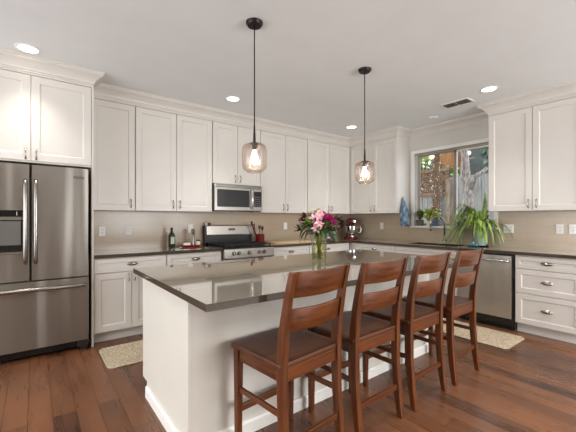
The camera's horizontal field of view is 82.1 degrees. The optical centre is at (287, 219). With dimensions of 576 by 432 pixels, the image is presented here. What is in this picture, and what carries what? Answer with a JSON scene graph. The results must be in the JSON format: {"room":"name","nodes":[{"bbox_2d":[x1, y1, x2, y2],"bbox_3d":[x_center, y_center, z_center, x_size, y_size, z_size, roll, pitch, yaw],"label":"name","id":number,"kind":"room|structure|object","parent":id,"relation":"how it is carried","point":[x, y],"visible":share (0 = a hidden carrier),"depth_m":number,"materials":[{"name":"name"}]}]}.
{"room":"kitchen","nodes":[
{"label":"kitchen","id":0,"kind":"room"},
{"bbox_2d":[0,0,575,137],"bbox_3d":[0.272,-1.512,0.850,8.750,0.100,8.250,0,0,-37],"label":"ceiling","id":1,"kind":"structure","parent":0,"point":[422,56],"depth_m":2.83,"materials":[{"name":"paint"}]},
{"bbox_2d":[14,43,40,53],"bbox_3d":[-2.226,-1.458,2.829,0.184,0.007,0.184,0,0,-37],"label":"recessed light","id":2,"kind":"object","parent":1,"relation":"in","point":[27,48],"visible":1,"depth_m":2.82,"materials":[{"name":"white plastic"}]},
{"bbox_2d":[225,96,240,101],"bbox_3d":[-0.666,-1.458,4.006,0.184,0.007,0.184,0,0,-37],"label":"recessed light","id":3,"kind":"object","parent":1,"relation":"in","point":[228,98],"visible":1,"depth_m":3.99,"materials":[{"name":"white plastic"}]},
{"bbox_2d":[246,17,262,164],"bbox_3d":[-0.249,-0.903,2.455,0.187,1.115,0.187,0,0,-37],"label":"pendant light","id":4,"kind":"object","parent":1,"relation":"hanging from","point":[253,23],"visible":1,"depth_m":2.44,"materials":[{"name":"brown metal"}]},
{"bbox_2d":[250,142,258,149],"bbox_3d":[-0.249,-0.540,2.455,0.072,0.052,0.072,0,0,-37],"label":"socket","id":5,"kind":"object","parent":4,"relation":"attached to","point":[254,144],"depth_m":2.44,"materials":[{"name":"brown metal"}]},
{"bbox_2d":[346,125,356,128],"bbox_3d":[1.006,-1.458,5.234,0.184,0.007,0.184,0,0,-37],"label":"recessed light","id":6,"kind":"object","parent":1,"relation":"in","point":[350,126],"visible":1,"depth_m":5.24,"materials":[{"name":"white plastic"}]},
{"bbox_2d":[358,67,370,177],"bbox_3d":[0.748,-0.903,3.225,0.187,1.115,0.187,0,0,-37],"label":"pendant light","id":7,"kind":"object","parent":1,"relation":"hanging from","point":[363,70],"visible":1,"depth_m":3.22,"materials":[{"name":"brown metal"}]},
{"bbox_2d":[361,161,367,166],"bbox_3d":[0.748,-0.540,3.225,0.072,0.052,0.072,0,0,-37],"label":"socket","id":8,"kind":"object","parent":7,"relation":"attached to","point":[364,162],"depth_m":3.21,"materials":[{"name":"brown metal"}]},
{"bbox_2d":[440,97,474,108],"bbox_3d":[2.124,-1.457,4.154,0.200,0.010,0.340,0,0,-37],"label":"ceiling vent","id":9,"kind":"object","parent":1,"relation":"in","point":[459,102],"visible":1,"depth_m":4.14,"materials":[{"name":"white plastic"}]},
{"bbox_2d":[480,86,498,92],"bbox_3d":[2.255,-1.458,3.709,0.184,0.007,0.184,0,0,-37],"label":"recessed light","id":10,"kind":"object","parent":1,"relation":"in","point":[489,88],"visible":1,"depth_m":3.71,"materials":[{"name":"white plastic"}]},
{"bbox_2d":[0,317,575,431],"bbox_3d":[0.272,1.328,0.850,8.750,0.100,8.250,0,0,-37],"label":"floor","id":11,"kind":"structure","parent":0,"point":[529,385],"depth_m":2.40,"materials":[{"name":"brown wood"}]},
{"bbox_2d":[0,162,88,361],"bbox_3d":[-2.501,0.391,3.218,0.910,1.775,0.757,0,0,-37],"label":"refrigerator","id":12,"kind":"object","parent":11,"relation":"on","point":[44,210],"visible":1,"depth_m":3.05,"materials":[{"name":"grey metal"}]},
{"bbox_2d":[88,85,93,346],"bbox_3d":[-2.161,-0.091,3.580,0.018,2.738,0.654,0,0,-37],"label":"cabinet end panel","id":13,"kind":"object","parent":11,"relation":"on","point":[91,170],"visible":0.32,"depth_m":3.33,"materials":[{"name":"paint"}]},
{"bbox_2d":[99,340,142,368],"bbox_3d":[-1.248,1.272,3.354,1.115,0.009,0.545,0,0,-37],"label":"floor mat","id":14,"kind":"object","parent":11,"relation":"on","point":[116,356],"visible":0.39,"depth_m":3.10,"materials":[{"name":"carpet"}]},
{"bbox_2d":[94,254,165,342],"bbox_3d":[-1.856,0.841,3.797,0.728,0.875,0.642,0,0,-37],"label":"base cabinet","id":15,"kind":"object","parent":11,"relation":"on","point":[118,291],"visible":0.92,"depth_m":3.50,"materials":[{"name":"paint"}]},
{"bbox_2d":[94,245,222,258],"bbox_3d":[-1.588,0.382,4.015,1.418,0.036,0.646,0,0,-37],"label":"countertop","id":16,"kind":"structure","parent":15,"relation":"on","point":[131,252],"depth_m":3.86,"materials":[{"name":"stone"}]},
{"bbox_2d":[168,228,174,247],"bbox_3d":[-1.509,0.235,4.291,0.072,0.256,0.073,0,0,-37],"label":"glass bottle","id":17,"kind":"object","parent":16,"relation":"on","point":[171,237],"visible":0.99,"depth_m":4.27,"materials":[{"name":"green glass"}]},
{"bbox_2d":[180,244,201,246],"bbox_3d":[-1.291,0.351,4.409,0.310,0.024,0.200,0,0,-37],"label":"serving tray","id":18,"kind":"object","parent":16,"relation":"on","point":[190,245],"visible":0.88,"depth_m":4.32,"materials":[{"name":"red plastic"}]},
{"bbox_2d":[191,229,194,244],"bbox_3d":[-1.279,0.240,4.455,0.054,0.230,0.054,0,0,-37],"label":"pepper mill","id":19,"kind":"object","parent":18,"relation":"on","point":[192,230],"visible":0.84,"depth_m":4.44,"materials":[{"name":"grey metal"}]},
{"bbox_2d":[166,251,220,264],"bbox_3d":[-1.293,0.841,4.229,0.684,0.875,0.642,0,0,-37],"label":"base cabinet","id":20,"kind":"object","parent":11,"relation":"on","point":[183,258],"visible":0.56,"depth_m":3.98,"materials":[{"name":"paint"}]},
{"bbox_2d":[203,225,273,260],"bbox_3d":[-0.686,0.669,4.638,0.764,1.158,0.731,0,0,-37],"label":"gas range","id":21,"kind":"object","parent":11,"relation":"on","point":[236,241],"visible":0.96,"depth_m":4.64,"materials":[{"name":"grey metal"}]},
{"bbox_2d":[206,244,273,249],"bbox_3d":[-0.702,0.373,4.658,0.762,0.018,0.680,0,0,-37],"label":"cooktop","id":22,"kind":"object","parent":21,"relation":"in","point":[232,246],"depth_m":4.42,"materials":[{"name":"metal"}]},
{"bbox_2d":[143,274,428,431],"bbox_3d":[0.145,0.839,2.849,2.436,0.879,0.942,0,0,-37],"label":"kitchen island","id":23,"kind":"object","parent":11,"relation":"on","point":[188,353],"visible":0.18,"depth_m":1.98,"materials":[{"name":"paint"}]},
{"bbox_2d":[133,249,454,311],"bbox_3d":[0.259,0.381,2.711,2.545,0.034,1.320,0,0,-37],"label":"island countertop","id":24,"kind":"structure","parent":23,"relation":"on","point":[215,285],"depth_m":2.22,"materials":[{"name":"stone"}]},
{"bbox_3d":[0.274,0.246,2.918,0.172,0.235,0.172,0,0,-37],"label":"flower vase","id":25,"kind":"object","parent":24,"relation":"on","visible":0},
{"bbox_2d":[295,207,346,258],"bbox_3d":[0.269,0.120,2.927,0.428,0.452,0.400,0,0,-37],"label":"flower bouquet","id":26,"kind":"object","parent":25,"relation":"in","point":[318,227],"visible":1,"depth_m":2.86,"materials":[{"name":"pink plant"}]},
{"bbox_2d":[231,264,349,431],"bbox_3d":[0.024,0.760,1.815,0.456,1.035,0.518,0,0,-43],"label":"counter stool","id":27,"kind":"object","parent":11,"relation":"on","point":[288,352],"visible":1,"depth_m":1.72,"materials":[{"name":"brown wood"}]},
{"bbox_2d":[274,245,308,255],"bbox_3d":[-0.125,0.841,5.125,0.705,0.875,0.642,0,0,-37],"label":"base cabinet","id":28,"kind":"object","parent":11,"relation":"on","point":[293,250],"visible":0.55,"depth_m":4.89,"materials":[{"name":"paint"}]},
{"bbox_2d":[309,243,348,252],"bbox_3d":[0.523,0.841,5.622,0.922,0.875,0.642,0,0,-37],"label":"base cabinet","id":29,"kind":"object","parent":11,"relation":"on","point":[340,246],"visible":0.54,"depth_m":5.39,"materials":[{"name":"paint"}]},
{"bbox_2d":[307,257,407,431],"bbox_3d":[0.453,0.760,2.146,0.456,1.035,0.518,0,0,-39],"label":"counter stool","id":30,"kind":"object","parent":11,"relation":"on","point":[361,333],"visible":0.83,"depth_m":2.00,"materials":[{"name":"brown wood"}]},
{"bbox_2d":[349,243,395,252],"bbox_3d":[1.398,0.841,5.764,0.642,0.875,1.478,0,0,-37],"label":"base cabinet","id":31,"kind":"object","parent":11,"relation":"on","point":[352,246],"visible":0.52,"depth_m":5.34,"materials":[{"name":"paint"}]},
{"bbox_2d":[266,238,575,258],"bbox_3d":[1.420,0.382,4.402,2.287,0.036,3.691,0,0,-37],"label":"countertop","id":32,"kind":"structure","parent":31,"relation":"on","point":[567,254],"depth_m":4.42,"materials":[{"name":"stone"}]},
{"bbox_2d":[255,234,264,241],"bbox_3d":[-0.430,0.294,5.069,0.148,0.137,0.148,0,0,-37],"label":"utensil crock","id":33,"kind":"object","parent":32,"relation":"on","point":[259,237],"visible":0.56,"depth_m":5.01,"materials":[{"name":"red ceramic"}]},
{"bbox_2d":[264,239,312,243],"bbox_3d":[0.012,0.352,5.256,0.740,0.022,0.380,0,0,-37],"label":"cutting board","id":34,"kind":"object","parent":32,"relation":"on","point":[296,240],"visible":0.85,"depth_m":5.10,"materials":[{"name":"brown wood"}]},
{"bbox_2d":[325,229,335,239],"bbox_3d":[0.709,0.267,5.905,0.200,0.192,0.280,0,0,-23],"label":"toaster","id":35,"kind":"object","parent":32,"relation":"on","point":[327,236],"visible":0.41,"depth_m":5.78,"materials":[{"name":"silver metal"}]},
{"bbox_2d":[344,218,360,238],"bbox_3d":[1.175,0.166,6.167,0.338,0.394,0.314,0,0,43],"label":"stand mixer","id":36,"kind":"object","parent":32,"relation":"on","point":[351,231],"visible":0.98,"depth_m":6.04,"materials":[{"name":"red"}]},
{"bbox_2d":[346,226,360,236],"bbox_3d":[1.197,0.225,6.118,0.272,0.189,0.233,0,0,-37],"label":"bowl","id":37,"kind":"object","parent":36,"relation":"on","point":[351,231],"depth_m":6.03,"materials":[{"name":"silver metal"}]},
{"bbox_2d":[430,216,450,243],"bbox_3d":[2.291,0.159,4.974,0.292,0.408,0.086,0,0,27],"label":"kitchen faucet","id":38,"kind":"object","parent":32,"relation":"on","point":[443,220],"visible":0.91,"depth_m":4.96,"materials":[{"name":"grey metal"}]},
{"bbox_2d":[467,243,479,246],"bbox_3d":[2.465,0.343,4.391,0.100,0.040,0.130,0,0,-37],"label":"tray","id":39,"kind":"object","parent":32,"relation":"on","point":[470,244],"visible":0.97,"depth_m":4.36,"materials":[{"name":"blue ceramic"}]},
{"bbox_2d":[439,194,512,246],"bbox_3d":[2.517,0.003,4.493,0.934,0.720,0.548,0,0,28],"label":"potted plant","id":40,"kind":"object","parent":32,"relation":"on","point":[480,222],"visible":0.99,"depth_m":4.42,"materials":[{"name":"green plant"}]},
{"bbox_2d":[361,252,450,411],"bbox_3d":[0.891,0.760,2.481,0.456,1.035,0.518,0,0,-39],"label":"counter stool","id":41,"kind":"object","parent":11,"relation":"on","point":[414,318],"visible":0.8,"depth_m":2.33,"materials":[{"name":"brown wood"}]},
{"bbox_2d":[395,246,458,295],"bbox_3d":[2.133,0.841,4.805,0.642,0.875,0.933,0,0,-37],"label":"base cabinet","id":42,"kind":"object","parent":11,"relation":"on","point":[398,249],"visible":0.07,"depth_m":4.54,"materials":[{"name":"paint"}]},
{"bbox_2d":[402,248,483,385],"bbox_3d":[1.334,0.760,2.821,0.456,1.035,0.518,0,0,-39],"label":"counter stool","id":43,"kind":"object","parent":11,"relation":"on","point":[454,306],"visible":0.76,"depth_m":2.66,"materials":[{"name":"brown wood"}]},
{"bbox_2d":[433,318,524,348],"bbox_3d":[1.972,1.272,3.871,0.535,0.009,1.225,0,0,-37],"label":"floor mat","id":44,"kind":"object","parent":11,"relation":"on","point":[487,336],"visible":0.54,"depth_m":3.58,"materials":[{"name":"fabric"}]},
{"bbox_2d":[459,252,516,329],"bbox_3d":[2.589,0.841,4.165,0.679,0.874,0.628,0,0,-37],"label":"dishwasher","id":45,"kind":"object","parent":11,"relation":"on","point":[495,296],"visible":0.55,"depth_m":3.90,"materials":[{"name":"silver metal"}]},
{"bbox_2d":[515,255,575,343],"bbox_3d":[2.994,0.841,3.686,0.638,0.875,0.616,0,0,-37],"label":"base cabinet","id":46,"kind":"object","parent":11,"relation":"on","point":[545,287],"visible":1,"depth_m":3.53,"materials":[{"name":"paint"}]},
{"bbox_2d":[409,122,488,228],"bbox_3d":[3.730,-0.092,3.407,0.150,2.740,8.100,0,0,-37],"label":"wall","id":47,"kind":"structure","parent":0,"point":[479,131],"depth_m":5.09,"materials":[{"name":"paint"}]},
{"bbox_2d":[0,48,575,145],"bbox_3d":[0.235,-1.401,3.322,5.500,0.122,3.278,0,0,-37],"label":"trim","id":48,"kind":"structure","parent":47,"relation":"attached to","point":[8,58],"depth_m":4.00,"materials":[{"name":"paint"}]},
{"bbox_2d":[350,136,408,213],"bbox_3d":[1.569,-0.780,5.785,0.384,1.360,0.983,0,0,-37],"label":"upper cabinet","id":49,"kind":"object","parent":47,"relation":"attached to","point":[385,185],"visible":0.96,"depth_m":5.56,"materials":[{"name":"paint"}]},
{"bbox_2d":[400,196,408,226],"bbox_3d":[1.901,-0.123,5.353,0.209,0.502,0.101,0,0,-37],"label":"dish towel","id":50,"kind":"object","parent":49,"relation":"hanging from","point":[404,214],"visible":1,"depth_m":5.31,"materials":[{"name":"blue fabric"}]},
{"bbox_2d":[410,226,497,228],"bbox_3d":[2.457,0.121,4.976,0.130,0.030,1.300,0,0,-37],"label":"window sill","id":51,"kind":"structure","parent":47,"relation":"attached to","point":[410,226],"depth_m":5.12,"materials":[{"name":"white wood"}]},
{"bbox_2d":[415,209,425,225],"bbox_3d":[2.156,-0.032,5.314,0.200,0.274,0.250,0,0,-37],"label":"potted plant","id":52,"kind":"object","parent":51,"relation":"on","point":[419,222],"visible":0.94,"depth_m":5.32,"materials":[{"name":"green plant"}]},
{"bbox_2d":[416,208,437,225],"bbox_3d":[2.178,-0.042,5.212,0.294,0.294,0.260,0,0,10],"label":"potted plant","id":53,"kind":"object","parent":51,"relation":"on","point":[427,215],"visible":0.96,"depth_m":5.22,"materials":[{"name":"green plant"}]},
{"bbox_2d":[428,212,445,225],"bbox_3d":[2.281,-0.009,5.115,0.207,0.228,0.214,0,0,-12],"label":"potted plant","id":54,"kind":"object","parent":51,"relation":"on","point":[435,223],"visible":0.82,"depth_m":5.12,"materials":[{"name":"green plant"}]},
{"bbox_2d":[411,138,497,226],"bbox_3d":[2.441,-0.502,4.964,0.040,1.230,1.290,0,0,-37],"label":"trim","id":55,"kind":"structure","parent":47,"relation":"attached to","point":[495,214],"depth_m":5.34,"materials":[{"name":"white wood"}]},
{"bbox_2d":[418,143,492,226],"bbox_3d":[2.531,-0.479,5.033,0.055,1.175,1.180,0,0,-37],"label":"window","id":56,"kind":"structure","parent":47,"relation":"in","point":[456,150],"depth_m":5.00,"materials":[{"name":"beige"}]},
{"bbox_2d":[349,211,575,250],"bbox_3d":[2.331,0.138,5.101,0.008,0.480,3.692,0,0,-37],"label":"backsplash","id":57,"kind":"structure","parent":47,"relation":"attached to","point":[532,229],"depth_m":4.34,"materials":[{"name":"tile"}]},
{"bbox_2d":[503,224,513,232],"bbox_3d":[2.898,0.123,4.345,0.009,0.116,0.118,0,0,-37],"label":"wall outlet","id":58,"kind":"object","parent":47,"relation":"attached to","point":[510,227],"visible":1,"depth_m":4.34,"materials":[{"name":"white plastic"}]},
{"bbox_2d":[488,94,575,211],"bbox_3d":[2.974,-0.780,3.952,0.384,1.360,0.943,0,0,-37],"label":"upper cabinet","id":59,"kind":"object","parent":47,"relation":"attached to","point":[532,148],"visible":0.98,"depth_m":3.84,"materials":[{"name":"paint"}]},
{"bbox_2d":[556,224,563,233],"bbox_3d":[3.224,0.115,3.920,0.009,0.116,0.070,0,0,-37],"label":"wall outlet","id":60,"kind":"object","parent":47,"relation":"attached to","point":[559,227],"visible":1,"depth_m":3.92,"materials":[{"name":"white plastic"}]},
{"bbox_2d":[569,224,575,233],"bbox_3d":[3.297,0.115,3.825,0.009,0.116,0.070,0,0,-37],"label":"wall outlet","id":61,"kind":"object","parent":47,"relation":"attached to","point":[572,227],"visible":1,"depth_m":3.83,"materials":[{"name":"white plastic"}]},
{"bbox_3d":[-2.192,-0.092,4.064,8.750,2.740,0.150,0,0,-37],"label":"wall","id":62,"kind":"structure","parent":0,"visible":0},
{"bbox_2d":[0,66,90,168],"bbox_3d":[-2.554,-0.991,3.258,0.995,0.938,0.686,0,0,-37],"label":"upper cabinet","id":63,"kind":"object","parent":62,"relation":"attached to","point":[45,120],"visible":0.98,"depth_m":3.09,"materials":[{"name":"paint"}]},
{"bbox_2d":[99,226,104,235],"bbox_3d":[-2.213,0.143,3.936,0.070,0.116,0.009,0,0,-37],"label":"wall outlet","id":64,"kind":"object","parent":62,"relation":"attached to","point":[101,228],"visible":1,"depth_m":3.93,"materials":[{"name":"white plastic"}]},
{"bbox_2d":[94,96,134,210],"bbox_3d":[-2.054,-0.780,3.833,0.454,1.360,0.384,0,0,-37],"label":"upper cabinet","id":65,"kind":"object","parent":62,"relation":"attached to","point":[114,120],"visible":0.88,"depth_m":3.72,"materials":[{"name":"paint"}]},
{"bbox_2d":[125,225,130,234],"bbox_3d":[-1.986,0.133,4.109,0.070,0.116,0.009,0,0,-37],"label":"wall outlet","id":66,"kind":"object","parent":62,"relation":"attached to","point":[127,227],"visible":1,"depth_m":4.11,"materials":[{"name":"white plastic"}]},
{"bbox_2d":[135,104,211,211],"bbox_3d":[-1.491,-0.780,4.264,0.959,1.360,0.384,0,0,-37],"label":"upper cabinet","id":67,"kind":"object","parent":62,"relation":"attached to","point":[173,150],"visible":0.98,"depth_m":4.10,"materials":[{"name":"paint"}]},
{"bbox_2d":[188,224,192,232],"bbox_3d":[-1.352,0.128,4.595,0.070,0.116,0.009,0,0,-37],"label":"wall outlet","id":68,"kind":"object","parent":62,"relation":"attached to","point":[190,226],"visible":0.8,"depth_m":4.59,"materials":[{"name":"white plastic"}]},
{"bbox_2d":[94,211,348,249],"bbox_3d":[-0.580,0.138,5.200,4.492,0.480,0.008,0,0,-37],"label":"backsplash","id":69,"kind":"structure","parent":62,"relation":"attached to","point":[148,229],"depth_m":4.47,"materials":[{"name":"tile"}]},
{"bbox_2d":[212,119,259,185],"bbox_3d":[-0.806,-0.974,4.789,0.761,0.973,0.384,0,0,-37],"label":"upper cabinet","id":70,"kind":"object","parent":62,"relation":"attached to","point":[232,150],"visible":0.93,"depth_m":4.62,"materials":[{"name":"paint"}]},
{"bbox_2d":[212,183,261,211],"bbox_3d":[-0.784,-0.300,4.760,0.757,0.372,0.455,0,0,-37],"label":"microwave","id":71,"kind":"object","parent":70,"relation":"attached to","point":[225,197],"visible":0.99,"depth_m":4.60,"materials":[{"name":"silver metal"}]},
{"bbox_2d":[248,129,307,213],"bbox_3d":[-0.138,-0.780,5.302,0.917,1.360,0.384,0,0,-37],"label":"upper cabinet","id":72,"kind":"object","parent":62,"relation":"attached to","point":[283,157],"visible":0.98,"depth_m":5.15,"materials":[{"name":"paint"}]},
{"bbox_2d":[296,138,349,213],"bbox_3d":[0.635,-0.780,5.894,1.025,1.360,0.384,0,0,-37],"label":"upper cabinet","id":73,"kind":"object","parent":62,"relation":"attached to","point":[328,164],"visible":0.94,"depth_m":5.75,"materials":[{"name":"paint"}]},
{"label":"outside","id":74,"kind":"structure","parent":0,"visible":0},
{"bbox_3d":[6.825,1.528,10.883,13.840,0.100,18.000,0,0,-37],"label":"ground","id":75,"kind":"structure","parent":74,"visible":0},
{"bbox_2d":[420,156,431,182],"bbox_3d":[3.937,-0.685,11.097,1.934,4.332,2.054,0,0,-37],"label":"tree","id":76,"kind":"object","parent":75,"relation":"on","point":[426,158],"visible":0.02,"depth_m":10.60,"materials":[{"name":"green plant"}]},
{"bbox_2d":[431,154,440,223],"bbox_3d":[3.019,-0.483,7.016,1.606,3.926,1.682,0,0,-37],"label":"trunk","id":77,"kind":"object","parent":75,"relation":"on","point":[436,199],"visible":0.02,"depth_m":7.16,"materials":[{"name":"brown plant"}]},
{"bbox_2d":[420,161,459,193],"bbox_3d":[4.556,-1.021,10.567,1.136,1.828,2.489,0,0,-37],"label":"shrub","id":78,"kind":"object","parent":75,"relation":"on","point":[451,173],"visible":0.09,"depth_m":10.24,"materials":[{"name":"green plant"}]},
{"bbox_2d":[445,179,451,223],"bbox_3d":[4.294,0.208,8.842,0.120,2.540,0.120,0,0,-37],"label":"fence post","id":79,"kind":"object","parent":75,"relation":"on","point":[448,181],"visible":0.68,"depth_m":8.81,"materials":[{"name":"beige wood"}]},
{"bbox_2d":[440,151,460,189],"bbox_3d":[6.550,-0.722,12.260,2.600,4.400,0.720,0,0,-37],"label":"house","id":80,"kind":"structure","parent":75,"relation":"on","point":[446,158],"depth_m":11.40,"materials":[{"name":"brown wood"}]},
{"bbox_2d":[420,173,492,223],"bbox_3d":[4.289,0.168,9.149,0.074,2.620,7.533,0,0,-37],"label":"wooden fence","id":81,"kind":"object","parent":75,"relation":"on","point":[481,187],"visible":0.05,"depth_m":8.74,"materials":[{"name":"wood"}]},
{"bbox_2d":[420,167,449,196],"bbox_3d":[3.674,-1.032,9.822,0.068,0.740,2.250,0,0,-37],"label":"lattice panel","id":82,"kind":"object","parent":81,"relation":"attached to","point":[447,169],"visible":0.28,"depth_m":9.35,"materials":[{"name":"brown wood"}]},
{"bbox_2d":[460,150,487,222],"bbox_3d":[4.129,-0.173,7.365,0.340,3.307,0.620,0,0,-37],"label":"tree","id":83,"kind":"object","parent":75,"relation":"on","point":[468,181],"visible":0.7,"depth_m":7.41,"materials":[{"name":"grey plant"}]},
{"bbox_2d":[469,148,488,174],"bbox_3d":[7.835,-0.922,11.078,2.400,4.800,2.680,0,0,-37],"label":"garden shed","id":84,"kind":"object","parent":75,"relation":"on","point":[475,158],"visible":0.02,"depth_m":11.27,"materials":[{"name":"grey"}]},
{"bbox_2d":[476,147,488,166],"bbox_3d":[6.090,-0.891,9.137,1.616,4.744,1.440,0,0,41],"label":"tree","id":85,"kind":"object","parent":75,"relation":"on","point":[485,150],"visible":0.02,"depth_m":9.45,"materials":[{"name":"green plant"}]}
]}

